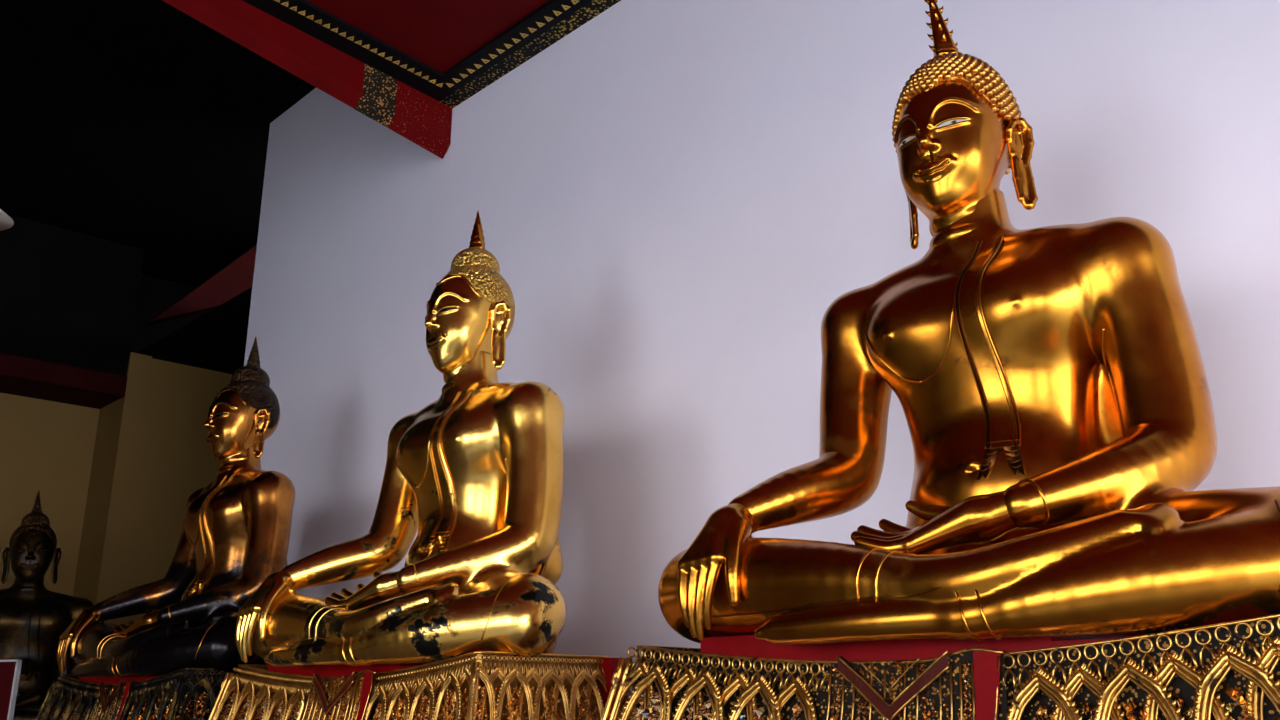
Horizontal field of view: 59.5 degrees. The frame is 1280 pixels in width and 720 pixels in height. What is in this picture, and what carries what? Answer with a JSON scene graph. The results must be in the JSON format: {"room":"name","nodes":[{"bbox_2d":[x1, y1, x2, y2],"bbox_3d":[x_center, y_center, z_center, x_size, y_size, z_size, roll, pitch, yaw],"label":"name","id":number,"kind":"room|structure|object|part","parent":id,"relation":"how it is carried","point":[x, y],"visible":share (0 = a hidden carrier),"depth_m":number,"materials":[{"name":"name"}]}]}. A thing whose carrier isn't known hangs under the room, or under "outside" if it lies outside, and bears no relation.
{"room":"house of worship","nodes":[
{"label":"house of worship","id":0,"kind":"room"},
{"bbox_2d":[0,393,99,595],"bbox_3d":[-8.725,1.828,8.370,8.320,4.620,0.400,16,-23,-41],"label":"wall","id":1,"kind":"structure","parent":0,"point":[46,446],"depth_m":11.11,"materials":[{"name":"beige paint"}]},
{"bbox_2d":[0,353,127,408],"bbox_3d":[-8.374,-0.495,8.675,8.290,0.200,0.750,16,-23,-41],"label":"lintel beam","id":2,"kind":"structure","parent":1,"relation":"attached to","point":[20,376],"depth_m":10.87,"materials":[{"name":"red paint"}]},
{"bbox_2d":[0,214,206,375],"bbox_3d":[-5.235,-0.290,12.074,9.800,1.395,1.180,16,-23,-41],"label":"ceiling","id":3,"kind":"structure","parent":0,"point":[69,298],"depth_m":11.01,"materials":[{"name":"black paint"}]},
{"bbox_2d":[73,352,232,624],"bbox_3d":[-3.567,2.954,12.650,5.310,4.980,1.100,16,-23,-41],"label":"wall pier","id":4,"kind":"object","parent":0,"point":[152,451],"visible":0.11,"depth_m":11.15,"materials":[{"name":"beige paint"}]},
{"bbox_2d":[0,0,315,286],"bbox_3d":[-8.110,0.517,17.266,12.800,0.150,24.680,16,-23,-41],"label":"ceiling","id":5,"kind":"structure","parent":0,"point":[140,124],"depth_m":9.11,"materials":[{"name":"black paint"}]},
{"bbox_2d":[0,73,13,230],"bbox_3d":[-4.766,-1.581,8.188,0.500,1.170,0.500,16,-23,-41],"label":"pendant lamp","id":6,"kind":"object","parent":5,"relation":"hanging from","point":[6,222],"visible":1,"depth_m":8.10,"materials":[{"name":"ceramic"}]},
{"bbox_3d":[-4.766,-1.117,8.046,0.500,0.200,0.500,16,-23,-41],"label":"lamp shade","id":7,"kind":"part","parent":6,"relation":"part of","materials":[{"name":"glass"}]},
{"bbox_2d":[143,244,256,326],"bbox_3d":[-3.648,-0.646,11.113,2.310,1.160,0.250,16,-23,-41],"label":"trim","id":8,"kind":"structure","parent":5,"relation":"attached to","point":[235,278],"depth_m":10.60,"materials":[{"name":"red paint"}]},
{"bbox_2d":[306,0,548,72],"bbox_3d":[2.290,-3.720,0.764,4.020,0.462,14.320,16,-23,-41],"label":"ceiling","id":9,"kind":"structure","parent":0,"point":[439,34],"depth_m":6.18,"materials":[{"name":"red paint"}]},
{"bbox_2d":[162,0,451,158],"bbox_3d":[-2.911,-2.262,5.580,4.615,1.183,0.223,16,-23,-41],"label":"ceiling beam","id":10,"kind":"structure","parent":9,"relation":"attached to","point":[421,119],"depth_m":6.40,"materials":[{"name":"red paint"}]},
{"bbox_3d":[-1.383,-1.504,6.867,0.394,0.488,0.222,16,-23,-41],"label":"panel","id":11,"kind":"part","parent":10,"relation":"part of","materials":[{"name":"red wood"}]},
{"bbox_2d":[242,0,620,107],"bbox_3d":[2.303,-3.658,0.729,4.018,0.362,14.280,16,-23,-41],"label":"ceiling trim","id":12,"kind":"structure","parent":9,"relation":"attached to","point":[552,21],"depth_m":6.33,"materials":[{"name":"wood"}]},
{"bbox_2d":[244,0,1279,704],"bbox_3d":[3.021,-0.755,2.479,0.500,6.100,16.950,16,-23,-41],"label":"wall","id":13,"kind":"structure","parent":0,"point":[673,199],"depth_m":4.99,"materials":[{"name":"paint"}]},
{"bbox_3d":[-4.554,4.608,9.212,16.600,0.200,39.000,16,-23,-41],"label":"floor","id":14,"kind":"structure","parent":0,"visible":0},
{"bbox_2d":[0,660,21,719],"bbox_3d":[-3.956,2.705,6.517,0.372,1.855,0.319,9,-19,-27],"label":"notice board","id":15,"kind":"object","parent":14,"relation":"on","point":[10,670],"visible":1,"depth_m":6.70,"materials":[{"name":"red"}]},
{"bbox_2d":[36,668,239,719],"bbox_3d":[-2.390,2.430,5.466,1.080,1.764,2.180,16,-23,-41],"label":"pedestal","id":16,"kind":"object","parent":14,"relation":"on","point":[184,693],"visible":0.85,"depth_m":5.23,"materials":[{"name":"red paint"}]},
{"bbox_3d":[-2.396,1.628,5.705,0.538,0.070,1.656,16,-23,-41],"label":"rim rail","id":17,"kind":"part","parent":16,"relation":"part of","materials":[{"name":"gold metal"}]},
{"bbox_2d":[57,337,294,676],"bbox_3d":[-2.312,0.725,6.024,1.717,1.909,0.954,-15,-23,41],"label":"statue","id":18,"kind":"object","parent":16,"relation":"on","point":[236,529],"visible":0.98,"depth_m":5.80,"materials":[{"name":"gold paint"}]},
{"bbox_3d":[-2.243,0.889,5.919,0.145,0.591,0.129,16,-23,-41],"label":"shoulder sash","id":19,"kind":"part","parent":18,"relation":"part of","materials":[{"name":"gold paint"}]},
{"bbox_2d":[208,651,625,719],"bbox_3d":[-0.861,1.945,3.887,1.080,1.764,2.180,16,-23,-41],"label":"pedestal","id":20,"kind":"object","parent":14,"relation":"on","point":[477,685],"visible":0.99,"depth_m":3.61,"materials":[{"name":"red paint"}]},
{"bbox_2d":[235,211,565,666],"bbox_3d":[-0.799,0.222,4.463,1.748,1.955,0.971,-15,-23,41],"label":"statue","id":21,"kind":"object","parent":20,"relation":"on","point":[477,471],"visible":0.99,"depth_m":4.20,"materials":[{"name":"gold metal"}]},
{"bbox_3d":[-0.728,0.395,4.355,0.147,0.602,0.131,16,-23,-41],"label":"shoulder sash","id":22,"kind":"part","parent":21,"relation":"part of","materials":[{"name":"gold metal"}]},
{"bbox_3d":[-0.867,1.143,4.127,0.538,0.070,1.656,16,-23,-41],"label":"rim rail","id":23,"kind":"part","parent":20,"relation":"part of","materials":[{"name":"gold metal"}]},
{"bbox_3d":[-0.142,1.268,3.695,0.065,0.546,0.205,16,-23,-41],"label":"panel","id":24,"kind":"part","parent":20,"relation":"part of","materials":[{"name":"red paint"}]},
{"bbox_2d":[601,613,1279,719],"bbox_3d":[0.755,1.489,2.401,1.080,1.764,2.180,16,-23,-41],"label":"pedestal","id":25,"kind":"object","parent":14,"relation":"on","point":[1230,670],"visible":1,"depth_m":2.31,"materials":[{"name":"gold metal"}]},
{"bbox_3d":[0.749,0.687,2.641,0.538,0.070,1.656,16,-23,-41],"label":"rim rail","id":26,"kind":"part","parent":25,"relation":"part of","materials":[{"name":"gold metal"}]},
{"bbox_2d":[658,0,1279,644],"bbox_3d":[0.832,-0.256,2.971,1.717,1.991,0.954,-15,-23,41],"label":"statue","id":27,"kind":"object","parent":25,"relation":"on","point":[1050,383],"visible":0.99,"depth_m":2.71,"materials":[{"name":"gold metal"}]},
{"bbox_3d":[0.902,-0.052,2.854,0.145,0.591,0.129,16,-23,-41],"label":"shoulder sash","id":28,"kind":"part","parent":27,"relation":"part of","materials":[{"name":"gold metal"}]},
{"bbox_3d":[-4.781,3.458,8.215,2.180,1.414,1.080,8,-19,-24],"label":"pedestal","id":29,"kind":"object","parent":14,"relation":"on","visible":0},
{"bbox_2d":[0,490,93,719],"bbox_3d":[-4.788,1.935,8.771,1.717,1.909,0.954,9,-19,-27],"label":"statue","id":30,"kind":"object","parent":29,"relation":"on","point":[33,617],"visible":0.75,"depth_m":8.81,"materials":[{"name":"brown metal"}]},
{"bbox_3d":[-4.718,2.129,8.764,0.129,0.591,0.145,8,-19,-24],"label":"shoulder sash","id":31,"kind":"part","parent":30,"relation":"part of","materials":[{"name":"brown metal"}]},
{"bbox_3d":[-0.347,2.599,13.399,0.200,6.100,4.650,16,-23,-41],"label":"wall","id":32,"kind":"structure","parent":0,"visible":0},
{"bbox_2d":[138,287,251,373],"bbox_3d":[-1.181,0.464,13.226,8.100,0.160,4.250,16,-23,-41],"label":"trim","id":33,"kind":"structure","parent":32,"relation":"attached to","point":[216,340],"depth_m":10.92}
]}

